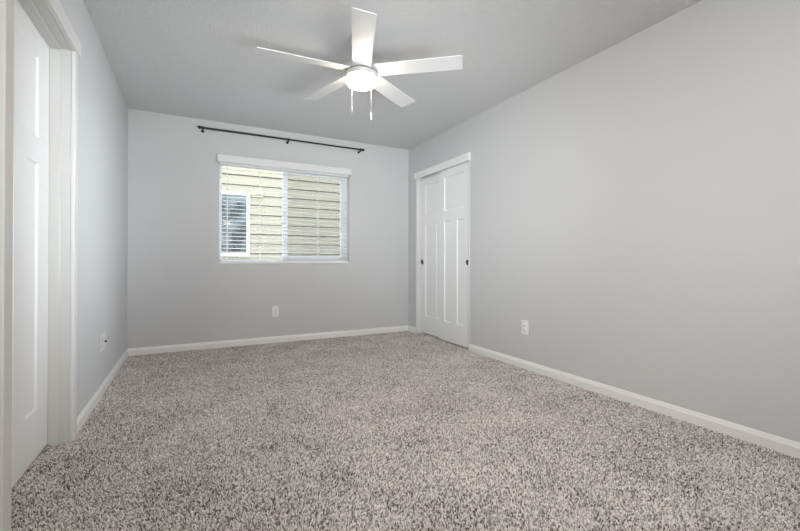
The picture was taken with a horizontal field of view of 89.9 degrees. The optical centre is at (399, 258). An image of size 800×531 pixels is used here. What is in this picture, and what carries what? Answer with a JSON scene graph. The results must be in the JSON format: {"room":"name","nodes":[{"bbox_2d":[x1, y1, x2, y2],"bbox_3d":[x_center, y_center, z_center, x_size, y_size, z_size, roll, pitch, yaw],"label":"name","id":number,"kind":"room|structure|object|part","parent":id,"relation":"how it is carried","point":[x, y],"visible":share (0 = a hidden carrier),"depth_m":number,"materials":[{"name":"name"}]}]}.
{"room":"empty bedroom","nodes":[
{"label":"empty bedroom","id":0,"kind":"room"},
{"bbox_2d":[59,0,127,416],"bbox_3d":[-1.529,-0.267,1.574,0.140,2.455,5.301,0,0,-27],"label":"wall","id":1,"kind":"structure","parent":0,"point":[102,260],"depth_m":2.72,"materials":[{"name":"grey paint"}]},
{"bbox_2d":[12,0,49,487],"bbox_3d":[-1.626,-0.076,1.683,0.035,2.028,0.808,0,0,-27],"label":"door","id":2,"kind":"structure","parent":1,"relation":"in","point":[31,51],"depth_m":1.83,"materials":[{"name":"white paint"}]},
{"bbox_2d":[0,0,80,530],"bbox_3d":[-1.520,-0.107,1.734,0.024,2.137,0.998,0,0,-27],"label":"trim","id":3,"kind":"structure","parent":1,"relation":"attached to","point":[55,7],"depth_m":1.35,"materials":[{"name":"white paint"}]},
{"bbox_2d":[18,0,71,446],"bbox_3d":[-1.595,-0.076,1.699,0.140,2.074,0.853,0,0,-27],"label":"trim","id":4,"kind":"structure","parent":1,"relation":"attached to","point":[60,52],"depth_m":2.06,"materials":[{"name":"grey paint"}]},
{"bbox_2d":[77,349,127,432],"bbox_3d":[-1.460,0.919,1.599,0.012,0.085,5.289,0,0,-27],"label":"baseboard","id":5,"kind":"structure","parent":1,"relation":"attached to","point":[84,414],"depth_m":2.71,"materials":[{"name":"white paint"}]},
{"bbox_2d":[99,330,106,353],"bbox_3d":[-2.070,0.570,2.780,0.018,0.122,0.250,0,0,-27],"label":"wall outlet","id":6,"kind":"object","parent":1,"relation":"attached to","point":[102,337],"visible":1,"depth_m":2.77,"materials":[{"name":"white plastic"}]},
{"bbox_2d":[127,109,408,348],"bbox_3d":[-1.320,-0.253,4.748,3.438,2.455,0.140,0,0,-27],"label":"wall","id":7,"kind":"structure","parent":0,"point":[178,291],"depth_m":4.41,"materials":[{"name":"grey paint"}]},
{"bbox_2d":[128,325,407,355],"bbox_3d":[-1.287,0.931,4.676,3.158,0.085,0.012,0,0,-27],"label":"baseboard","id":8,"kind":"structure","parent":7,"relation":"attached to","point":[287,338],"depth_m":4.50,"materials":[{"name":"white paint"}]},
{"bbox_2d":[272,306,278,316],"bbox_3d":[-1.430,0.600,4.604,0.074,0.122,0.010,0,0,-27],"label":"wall outlet","id":9,"kind":"object","parent":7,"relation":"attached to","point":[275,309],"visible":1,"depth_m":4.60,"materials":[{"name":"white plastic"}]},
{"bbox_2d":[198,126,364,152],"bbox_3d":[-1.290,-1.365,4.634,1.877,0.046,0.096,0,0,-27],"label":"curtain rod","id":10,"kind":"object","parent":7,"relation":"attached to","point":[199,127],"visible":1,"depth_m":4.52,"materials":[{"name":"black metal"}]},
{"bbox_2d":[219,162,346,263],"bbox_3d":[-1.344,-0.511,4.773,1.490,1.130,0.066,0,0,-27],"label":"window","id":11,"kind":"structure","parent":7,"relation":"in","point":[284,185],"depth_m":4.77,"materials":[{"name":"white plastic"}]},
{"bbox_2d":[217,154,351,262],"bbox_3d":[-1.303,-0.541,4.677,1.518,1.164,0.120,0,0,-27],"label":"window blind","id":12,"kind":"object","parent":11,"relation":"attached to","point":[225,160],"visible":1,"depth_m":4.63,"materials":[{"name":"white plastic"}]},
{"bbox_3d":[-1.898,-0.503,4.404,0.004,1.060,0.055,0,0,-27],"label":"ladder cord","id":13,"kind":"part","parent":12,"relation":"part of","materials":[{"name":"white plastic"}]},
{"bbox_3d":[-1.592,-0.502,4.563,0.004,1.060,0.055,0,0,-27],"label":"ladder cord","id":14,"kind":"part","parent":12,"relation":"part of","materials":[{"name":"white fabric"}]},
{"bbox_3d":[-1.313,0.020,4.707,1.476,0.042,0.054,0,0,-27],"label":"rail","id":15,"kind":"part","parent":12,"relation":"part of","materials":[{"name":"white plastic"}]},
{"bbox_3d":[-1.311,-1.050,4.711,1.476,0.048,0.054,0,0,-27],"label":"head rail","id":16,"kind":"part","parent":12,"relation":"part of","materials":[{"name":"white plastic"}]},
{"bbox_3d":[-0.998,-0.500,4.872,0.004,1.060,0.055,0,0,-27],"label":"ladder cord","id":17,"kind":"part","parent":12,"relation":"part of","materials":[{"name":"white fabric"}]},
{"bbox_3d":[-0.727,-0.499,5.013,0.004,1.060,0.055,0,0,-27],"label":"ladder cord","id":18,"kind":"part","parent":12,"relation":"part of","materials":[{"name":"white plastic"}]},
{"bbox_3d":[-1.054,-0.512,4.916,0.763,1.053,0.029,0,0,-27],"label":"sliding sash","id":19,"kind":"part","parent":11,"relation":"part of","materials":[{"name":"white plastic"}]},
{"bbox_2d":[218,262,348,263],"bbox_3d":[-1.315,0.047,4.706,1.496,0.012,0.087,0,0,-27],"label":"trim","id":20,"kind":"structure","parent":7,"relation":"attached to","point":[318,262],"depth_m":4.64,"materials":[{"name":"white paint"}]},
{"bbox_2d":[83,0,701,149],"bbox_3d":[-0.174,-1.549,2.282,4.908,0.120,5.581,0,0,-27],"label":"ceiling","id":21,"kind":"structure","parent":0,"point":[197,59],"depth_m":2.88,"materials":[{"name":"white paint"}]},
{"bbox_2d":[254,7,462,119],"bbox_3d":[-0.298,-1.221,2.674,1.267,0.532,1.312,0,0,-27],"label":"ceiling fan","id":22,"kind":"object","parent":21,"relation":"hanging from","point":[361,73],"visible":1,"depth_m":2.59,"materials":[{"name":"white"}]},
{"bbox_3d":[-0.610,-1.256,2.525,0.572,0.036,0.130,0,0,-25],"label":"blade","id":23,"kind":"part","parent":22,"relation":"part of","materials":[{"name":"white wood"}]},
{"bbox_3d":[-0.523,-1.261,2.969,0.130,0.038,0.572,0,0,-43],"label":"blade","id":24,"kind":"part","parent":22,"relation":"part of","materials":[{"name":"white wood"}]},
{"bbox_3d":[-0.260,-1.181,2.687,0.198,0.058,0.198,0,0,-27],"label":"lamp shade","id":25,"kind":"part","parent":22,"relation":"part of","materials":[{"name":"white glass"}]},
{"bbox_3d":[-0.214,-1.253,2.304,0.130,0.039,0.572,0,0,-7],"label":"blade","id":26,"kind":"part","parent":22,"relation":"part of","materials":[{"name":"white wood"}]},
{"bbox_3d":[-0.072,-1.261,3.025,0.130,0.037,0.572,0,0,29],"label":"blade","id":27,"kind":"part","parent":22,"relation":"part of","materials":[{"name":"white wood"}]},
{"bbox_3d":[0.119,-1.256,2.613,0.572,0.031,0.130,0,0,11],"label":"blade","id":28,"kind":"part","parent":22,"relation":"part of","materials":[{"name":"white wood"}]},
{"bbox_2d":[12,333,799,530],"bbox_3d":[-0.178,1.016,2.271,4.908,0.110,5.580,0,0,-27],"label":"floor","id":29,"kind":"structure","parent":0,"point":[426,333],"depth_m":1.63,"materials":[{"name":"grey carpet"}]},
{"bbox_2d":[11,331,799,530],"bbox_3d":[-0.065,0.955,2.327,3.376,0.012,5.311,0,0,-27],"label":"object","id":30,"kind":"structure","parent":29,"relation":"on","point":[254,382],"depth_m":1.93,"materials":[{"name":"grey carpet"}]},
{"bbox_2d":[408,0,799,442],"bbox_3d":[1.397,-0.255,3.094,0.140,2.455,5.301,0,0,-27],"label":"wall","id":31,"kind":"structure","parent":0,"point":[636,205],"depth_m":2.50,"materials":[{"name":"grey paint"}]},
{"bbox_2d":[421,172,438,336],"bbox_3d":[0.431,-0.056,4.976,0.038,2.011,0.612,0,0,-27],"label":"door","id":32,"kind":"structure","parent":31,"relation":"in","point":[430,183],"depth_m":5.04,"materials":[{"name":"white paint"}]},
{"bbox_2d":[414,152,470,179],"bbox_3d":[0.458,-1.078,4.728,0.026,0.080,1.179,0,0,-27],"label":"trim","id":33,"kind":"structure","parent":31,"relation":"attached to","point":[465,157],"depth_m":4.63,"materials":[{"name":"white paint"}]},
{"bbox_2d":[416,160,469,350],"bbox_3d":[0.532,-0.055,4.754,0.144,2.065,1.139,0,0,-27],"label":"trim","id":34,"kind":"structure","parent":31,"relation":"attached to","point":[418,181],"depth_m":5.21,"materials":[{"name":"white paint"}]},
{"bbox_2d":[439,161,467,347],"bbox_3d":[0.616,-0.058,4.518,0.038,2.011,0.595,0,0,-27],"label":"door","id":35,"kind":"structure","parent":31,"relation":"in","point":[453,181],"depth_m":4.51,"materials":[{"name":"white paint"}]},
{"bbox_2d":[522,320,527,334],"bbox_3d":[1.093,0.598,3.512,0.010,0.122,0.078,0,0,-27],"label":"wall outlet","id":36,"kind":"object","parent":31,"relation":"attached to","point":[524,322],"visible":1,"depth_m":3.51,"materials":[{"name":"white plastic"}]},
{"bbox_2d":[408,325,799,458],"bbox_3d":[1.331,0.929,3.049,0.012,0.085,5.289,0,0,-27],"label":"baseboard","id":37,"kind":"structure","parent":31,"relation":"attached to","point":[788,447],"depth_m":2.48,"materials":[{"name":"white paint"}]},
{"label":"outside","id":38,"kind":"structure","parent":0,"visible":0},
{"bbox_3d":[-2.107,1.443,7.297,15.000,0.150,5.099,0,0,-27],"label":"ground","id":39,"kind":"structure","parent":38,"visible":0},
{"bbox_2d":[221,166,339,258],"bbox_3d":[-2.688,-0.804,7.889,12.500,4.352,0.225,0,0,-27],"label":"neighbor house","id":40,"kind":"structure","parent":39,"relation":"on","point":[242,194],"depth_m":7.94,"materials":[{"name":"brown"}]},
{"bbox_3d":[-3.473,-0.661,7.375,1.225,1.105,0.004,0,0,-27],"label":"pane","id":41,"kind":"part","parent":40,"relation":"part of","materials":[{"name":"clear glass"}]}
]}

